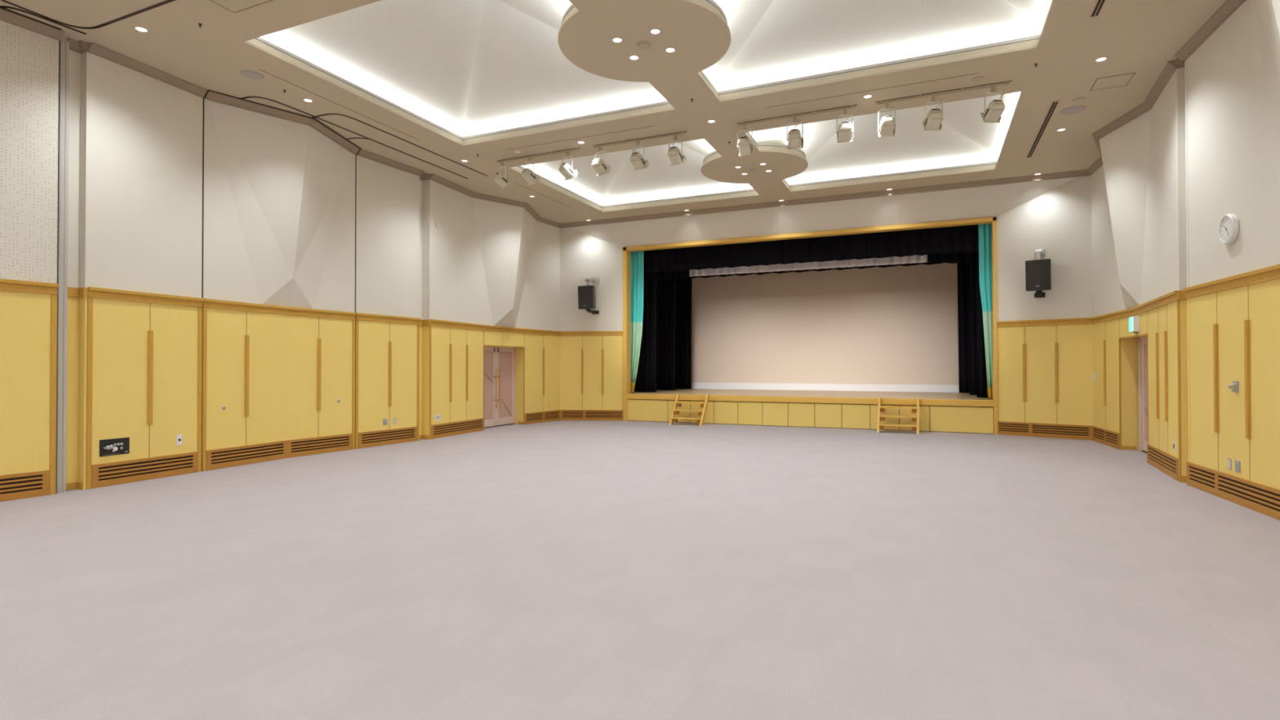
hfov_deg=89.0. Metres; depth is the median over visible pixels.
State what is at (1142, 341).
door
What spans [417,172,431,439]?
wall
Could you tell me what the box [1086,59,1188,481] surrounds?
wall
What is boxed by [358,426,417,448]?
air vent
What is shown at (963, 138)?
ceiling
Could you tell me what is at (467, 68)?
ceiling
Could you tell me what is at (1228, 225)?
wall clock
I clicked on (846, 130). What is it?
spotlight
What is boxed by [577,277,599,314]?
loudspeaker
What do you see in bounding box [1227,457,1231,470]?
light switch
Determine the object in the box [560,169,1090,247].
wall
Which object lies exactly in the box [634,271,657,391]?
curtain
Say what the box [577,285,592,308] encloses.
grille
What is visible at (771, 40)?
ceiling
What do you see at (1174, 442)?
wall outlet
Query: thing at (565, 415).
air vent
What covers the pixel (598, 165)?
spotlight
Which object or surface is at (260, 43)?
trim
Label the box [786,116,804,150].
spotlight
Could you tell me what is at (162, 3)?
ceiling track
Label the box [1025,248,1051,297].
loudspeaker
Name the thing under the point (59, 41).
trim
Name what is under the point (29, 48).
wall
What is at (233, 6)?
ceiling hatch
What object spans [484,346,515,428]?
door
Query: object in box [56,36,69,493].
post
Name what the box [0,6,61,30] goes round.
trim
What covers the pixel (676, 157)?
spotlight
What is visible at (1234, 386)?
wall bracket
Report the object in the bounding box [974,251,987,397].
curtain
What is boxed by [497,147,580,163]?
rail
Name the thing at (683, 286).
curtain
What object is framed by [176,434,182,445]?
wall jack
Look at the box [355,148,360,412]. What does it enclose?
trim
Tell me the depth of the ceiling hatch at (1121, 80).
9.11 m
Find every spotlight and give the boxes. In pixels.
[493,161,512,189]
[520,157,541,185]
[558,151,578,180]
[591,146,611,176]
[629,140,648,170]
[667,134,685,165]
[737,124,754,156]
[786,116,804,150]
[835,108,853,142]
[877,102,896,137]
[922,95,942,131]
[980,85,1004,123]
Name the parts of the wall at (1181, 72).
cornice, dado rail, skirting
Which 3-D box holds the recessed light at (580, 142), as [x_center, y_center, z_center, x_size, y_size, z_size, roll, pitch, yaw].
[-1.044,-3.862,11.553,0.160,0.018,0.160,0,-1,24]
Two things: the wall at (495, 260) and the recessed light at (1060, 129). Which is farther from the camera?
the wall at (495, 260)
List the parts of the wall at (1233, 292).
cornice, dado rail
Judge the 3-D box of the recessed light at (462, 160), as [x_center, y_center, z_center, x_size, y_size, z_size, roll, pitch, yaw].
[-3.389,-3.850,12.582,0.160,0.018,0.160,0,-1,24]
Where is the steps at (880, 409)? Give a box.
[876,396,919,434]
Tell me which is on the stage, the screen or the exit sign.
the screen
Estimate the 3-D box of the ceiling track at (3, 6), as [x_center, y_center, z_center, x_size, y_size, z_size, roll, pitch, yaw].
[-6.807,-3.896,7.447,0.124,0.009,0.764,0,-1,37]
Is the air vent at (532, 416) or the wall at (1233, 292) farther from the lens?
the air vent at (532, 416)
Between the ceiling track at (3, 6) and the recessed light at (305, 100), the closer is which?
the ceiling track at (3, 6)
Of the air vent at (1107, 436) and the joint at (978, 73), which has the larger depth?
the air vent at (1107, 436)
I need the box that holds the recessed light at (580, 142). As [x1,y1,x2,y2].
[576,140,585,144]
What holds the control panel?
attached to the wall at (278, 334)
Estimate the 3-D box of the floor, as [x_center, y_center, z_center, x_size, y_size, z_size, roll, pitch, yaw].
[-1.119,1.653,5.249,14.900,0.200,23.930,0,-1,24]
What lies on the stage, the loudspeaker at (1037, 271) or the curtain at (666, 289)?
the curtain at (666, 289)
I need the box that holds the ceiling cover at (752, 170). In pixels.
[749,168,757,172]
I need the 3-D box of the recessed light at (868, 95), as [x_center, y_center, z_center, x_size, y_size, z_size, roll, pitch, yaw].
[3.355,-3.884,9.596,0.160,0.018,0.160,0,-1,24]
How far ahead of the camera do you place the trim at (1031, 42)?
8.82 m
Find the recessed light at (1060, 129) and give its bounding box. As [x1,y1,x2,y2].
[1055,128,1066,132]
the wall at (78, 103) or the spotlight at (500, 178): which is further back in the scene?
the spotlight at (500, 178)
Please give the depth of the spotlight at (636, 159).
11.30 m
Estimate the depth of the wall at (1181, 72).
8.43 m
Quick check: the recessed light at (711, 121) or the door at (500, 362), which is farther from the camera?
the door at (500, 362)
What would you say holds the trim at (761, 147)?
attached to the ceiling at (1139, 37)
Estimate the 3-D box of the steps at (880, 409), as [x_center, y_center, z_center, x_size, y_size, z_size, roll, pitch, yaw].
[5.871,1.251,14.813,0.875,0.780,0.684,0,-1,24]
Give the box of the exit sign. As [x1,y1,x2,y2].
[1128,315,1139,333]
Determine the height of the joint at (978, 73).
0.006 m
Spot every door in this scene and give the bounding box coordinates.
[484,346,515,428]
[1137,336,1147,453]
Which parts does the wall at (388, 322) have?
dado rail, cornice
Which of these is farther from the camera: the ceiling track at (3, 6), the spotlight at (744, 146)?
the spotlight at (744, 146)
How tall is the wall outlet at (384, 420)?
0.115 m
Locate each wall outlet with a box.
[382,418,387,425]
[435,414,439,420]
[1173,440,1175,451]
[1235,460,1240,472]
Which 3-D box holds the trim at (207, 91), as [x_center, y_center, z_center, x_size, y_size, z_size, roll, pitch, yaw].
[-6.276,-1.141,9.358,0.195,5.475,0.018,0,-1,24]
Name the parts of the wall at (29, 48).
dado rail, cornice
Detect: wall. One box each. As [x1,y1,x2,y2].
[0,8,65,502]
[66,37,91,490]
[85,42,359,488]
[355,149,423,448]
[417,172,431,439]
[428,173,561,439]
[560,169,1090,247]
[560,227,622,420]
[995,175,1093,439]
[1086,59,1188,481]
[1174,0,1279,519]
[1175,57,1191,482]
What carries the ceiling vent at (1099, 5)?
in the ceiling at (1139, 37)
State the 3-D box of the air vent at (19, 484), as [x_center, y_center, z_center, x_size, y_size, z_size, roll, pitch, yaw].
[-7.562,1.424,6.415,0.022,0.290,2.758,0,-1,28]
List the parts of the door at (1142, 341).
panel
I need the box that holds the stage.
[626,388,993,434]
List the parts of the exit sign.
lit panel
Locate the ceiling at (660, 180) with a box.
[521,138,752,205]
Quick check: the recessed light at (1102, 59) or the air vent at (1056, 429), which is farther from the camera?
the air vent at (1056, 429)
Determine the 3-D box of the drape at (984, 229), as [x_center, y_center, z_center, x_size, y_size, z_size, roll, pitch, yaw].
[7.896,-1.193,14.806,0.341,4.135,0.091,0,-1,24]
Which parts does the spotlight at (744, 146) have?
colour frame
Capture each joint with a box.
[258,69,417,139]
[505,125,654,150]
[515,182,571,208]
[766,72,979,107]
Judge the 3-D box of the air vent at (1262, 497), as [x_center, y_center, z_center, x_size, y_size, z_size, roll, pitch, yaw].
[6.420,1.418,6.871,0.022,0.290,2.886,0,-1,20]
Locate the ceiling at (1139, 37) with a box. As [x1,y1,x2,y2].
[0,0,1226,223]
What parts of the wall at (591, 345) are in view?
dado rail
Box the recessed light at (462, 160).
[460,159,468,162]
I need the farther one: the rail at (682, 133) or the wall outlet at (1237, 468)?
the rail at (682, 133)
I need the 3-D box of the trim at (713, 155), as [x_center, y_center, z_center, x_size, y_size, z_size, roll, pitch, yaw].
[0.079,-3.947,14.070,4.645,0.220,4.660,0,-1,24]
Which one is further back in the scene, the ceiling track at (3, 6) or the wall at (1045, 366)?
the wall at (1045, 366)
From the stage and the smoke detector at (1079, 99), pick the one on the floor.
the stage
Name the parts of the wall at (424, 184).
skirting, dado rail, cornice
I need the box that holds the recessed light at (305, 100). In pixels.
[302,97,313,102]
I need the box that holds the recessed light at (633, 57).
[627,54,639,61]
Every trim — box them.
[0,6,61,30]
[55,40,60,493]
[201,90,208,471]
[207,88,361,149]
[244,4,675,145]
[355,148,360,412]
[509,150,759,212]
[683,0,1053,102]
[744,91,1022,191]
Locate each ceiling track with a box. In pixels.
[0,0,175,29]
[0,5,86,34]
[240,96,467,178]
[311,113,488,176]
[346,137,370,139]
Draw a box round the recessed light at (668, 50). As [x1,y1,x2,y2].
[663,46,676,53]
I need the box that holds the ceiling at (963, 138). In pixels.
[749,91,1020,184]
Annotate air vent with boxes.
[0,470,50,502]
[91,451,198,488]
[205,440,287,471]
[286,433,352,457]
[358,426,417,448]
[431,417,484,439]
[524,409,559,424]
[560,409,622,420]
[997,421,1092,439]
[1092,426,1119,449]
[1146,444,1178,481]
[1186,462,1279,519]
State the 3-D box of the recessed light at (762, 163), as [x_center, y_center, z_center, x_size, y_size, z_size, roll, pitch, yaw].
[2.417,-3.852,12.797,0.160,0.018,0.160,0,-1,24]
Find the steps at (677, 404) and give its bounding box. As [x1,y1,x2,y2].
[669,393,709,426]
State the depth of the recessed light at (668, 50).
8.18 m
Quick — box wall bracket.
[1227,381,1238,391]
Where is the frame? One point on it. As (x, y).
(626, 251)
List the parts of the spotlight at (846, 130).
colour frame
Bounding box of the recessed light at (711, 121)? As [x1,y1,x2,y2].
[706,119,715,123]
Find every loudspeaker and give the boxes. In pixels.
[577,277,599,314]
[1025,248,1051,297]
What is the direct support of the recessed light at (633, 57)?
in the ceiling at (1139, 37)
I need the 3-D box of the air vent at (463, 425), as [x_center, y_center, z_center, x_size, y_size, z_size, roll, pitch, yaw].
[-3.993,1.500,14.392,0.022,0.290,1.951,0,-1,19]
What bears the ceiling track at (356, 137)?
attached to the ceiling at (1139, 37)
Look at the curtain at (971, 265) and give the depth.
16.81 m
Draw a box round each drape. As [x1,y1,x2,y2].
[630,250,644,392]
[978,223,992,398]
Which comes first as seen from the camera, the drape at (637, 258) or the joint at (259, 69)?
the joint at (259, 69)
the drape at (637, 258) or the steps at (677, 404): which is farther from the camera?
the drape at (637, 258)
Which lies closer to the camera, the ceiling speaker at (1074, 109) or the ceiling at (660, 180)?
the ceiling speaker at (1074, 109)
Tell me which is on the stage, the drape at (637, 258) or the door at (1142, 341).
the drape at (637, 258)
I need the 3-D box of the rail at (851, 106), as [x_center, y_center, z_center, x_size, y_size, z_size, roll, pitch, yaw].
[2.447,-3.854,10.281,1.875,0.048,0.024,0,-1,24]
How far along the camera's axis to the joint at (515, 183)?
15.13 m
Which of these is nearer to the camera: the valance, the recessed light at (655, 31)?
the recessed light at (655, 31)
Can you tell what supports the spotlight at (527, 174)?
hanging from the rail at (576, 149)
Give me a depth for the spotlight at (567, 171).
11.88 m
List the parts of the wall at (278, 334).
dado rail, cornice, dado rail, cornice, dado rail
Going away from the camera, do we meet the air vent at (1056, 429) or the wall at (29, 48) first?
the wall at (29, 48)
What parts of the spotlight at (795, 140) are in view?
colour frame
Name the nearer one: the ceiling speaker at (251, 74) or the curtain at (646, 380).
the ceiling speaker at (251, 74)
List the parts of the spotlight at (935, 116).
colour frame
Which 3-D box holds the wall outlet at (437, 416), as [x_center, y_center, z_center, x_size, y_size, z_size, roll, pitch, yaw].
[-4.248,1.208,13.686,0.011,0.125,0.150,0,-1,19]
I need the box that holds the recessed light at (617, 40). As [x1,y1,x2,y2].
[610,36,623,44]
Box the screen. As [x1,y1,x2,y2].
[691,262,959,392]
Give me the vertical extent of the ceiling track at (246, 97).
0.009 m
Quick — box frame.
[622,217,997,434]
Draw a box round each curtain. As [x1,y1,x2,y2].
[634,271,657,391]
[656,279,675,390]
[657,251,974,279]
[675,278,692,388]
[957,261,969,392]
[968,261,977,395]
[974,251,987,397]
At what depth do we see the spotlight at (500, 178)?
12.46 m
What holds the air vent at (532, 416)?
in the wall at (495, 260)
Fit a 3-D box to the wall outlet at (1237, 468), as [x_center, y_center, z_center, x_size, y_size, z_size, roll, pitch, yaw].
[6.504,1.157,7.090,0.011,0.120,0.100,0,-1,20]
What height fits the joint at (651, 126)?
0.006 m
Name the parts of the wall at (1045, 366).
dado rail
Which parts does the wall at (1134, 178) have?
skirting, cornice, door edge trim, dado rail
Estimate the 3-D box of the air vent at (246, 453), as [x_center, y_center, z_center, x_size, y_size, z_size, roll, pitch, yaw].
[-6.025,1.458,10.040,0.022,0.290,1.372,0,-1,20]
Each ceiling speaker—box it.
[240,70,263,79]
[1060,105,1086,114]
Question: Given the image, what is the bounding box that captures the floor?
[0,420,1279,719]
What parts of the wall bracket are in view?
catch arm, plate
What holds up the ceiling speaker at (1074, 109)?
attached to the ceiling at (1139, 37)
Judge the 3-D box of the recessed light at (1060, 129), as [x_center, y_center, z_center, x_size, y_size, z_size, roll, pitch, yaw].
[7.086,-3.874,10.956,0.160,0.018,0.160,0,-1,24]
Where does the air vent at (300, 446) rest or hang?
in the wall at (278, 334)
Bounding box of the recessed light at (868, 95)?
[862,93,873,98]
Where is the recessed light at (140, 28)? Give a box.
[133,26,150,33]
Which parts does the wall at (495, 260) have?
dado rail, cornice, door edge trim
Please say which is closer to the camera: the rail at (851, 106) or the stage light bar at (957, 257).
the rail at (851, 106)
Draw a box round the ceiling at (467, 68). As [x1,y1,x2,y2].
[260,0,666,137]
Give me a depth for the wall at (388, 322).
12.51 m
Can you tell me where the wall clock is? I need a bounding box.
[1217,213,1239,244]
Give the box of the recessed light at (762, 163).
[759,162,767,165]
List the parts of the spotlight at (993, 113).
colour frame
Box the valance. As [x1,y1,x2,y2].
[643,224,978,272]
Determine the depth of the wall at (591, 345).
18.12 m
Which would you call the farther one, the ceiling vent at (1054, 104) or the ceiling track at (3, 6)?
the ceiling vent at (1054, 104)
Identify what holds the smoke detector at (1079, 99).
attached to the ceiling at (1139, 37)
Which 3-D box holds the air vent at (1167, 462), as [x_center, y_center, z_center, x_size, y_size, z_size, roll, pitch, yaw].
[7.442,1.441,9.287,0.022,0.290,1.861,0,-1,28]
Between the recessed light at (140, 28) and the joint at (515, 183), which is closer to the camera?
the recessed light at (140, 28)
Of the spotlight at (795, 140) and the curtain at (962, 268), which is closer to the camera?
the spotlight at (795, 140)
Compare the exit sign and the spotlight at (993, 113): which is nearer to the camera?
the spotlight at (993, 113)
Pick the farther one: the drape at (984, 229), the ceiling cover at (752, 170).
the drape at (984, 229)
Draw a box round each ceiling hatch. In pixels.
[209,0,273,13]
[1089,72,1135,90]
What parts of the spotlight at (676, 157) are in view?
colour frame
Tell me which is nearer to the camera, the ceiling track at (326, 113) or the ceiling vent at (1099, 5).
the ceiling vent at (1099, 5)
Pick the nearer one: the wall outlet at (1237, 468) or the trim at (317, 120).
the wall outlet at (1237, 468)
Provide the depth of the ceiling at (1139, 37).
9.15 m
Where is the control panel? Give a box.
[99,437,129,457]
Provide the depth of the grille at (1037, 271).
13.42 m
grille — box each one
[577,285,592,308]
[1025,259,1049,290]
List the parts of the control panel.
knob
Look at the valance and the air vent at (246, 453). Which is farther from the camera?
the valance
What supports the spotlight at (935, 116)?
hanging from the rail at (1005, 83)
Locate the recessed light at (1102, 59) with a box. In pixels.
[1093,56,1108,62]
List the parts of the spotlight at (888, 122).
colour frame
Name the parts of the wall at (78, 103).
skirting, dado rail, cornice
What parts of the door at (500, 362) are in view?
panel, pull handle, pull handle, panel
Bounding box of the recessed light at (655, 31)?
[648,27,662,35]
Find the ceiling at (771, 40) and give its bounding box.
[702,0,1052,91]
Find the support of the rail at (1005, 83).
attached to the ceiling at (1139, 37)
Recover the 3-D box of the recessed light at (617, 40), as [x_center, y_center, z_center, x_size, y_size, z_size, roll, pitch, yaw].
[-0.276,-3.898,7.930,0.160,0.018,0.160,0,-1,24]
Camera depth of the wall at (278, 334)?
9.48 m
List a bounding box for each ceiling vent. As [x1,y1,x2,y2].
[1025,99,1060,158]
[1088,0,1106,17]
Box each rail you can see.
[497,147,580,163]
[592,131,685,147]
[737,104,857,125]
[875,80,1012,104]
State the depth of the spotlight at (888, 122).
9.69 m
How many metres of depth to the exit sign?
10.70 m

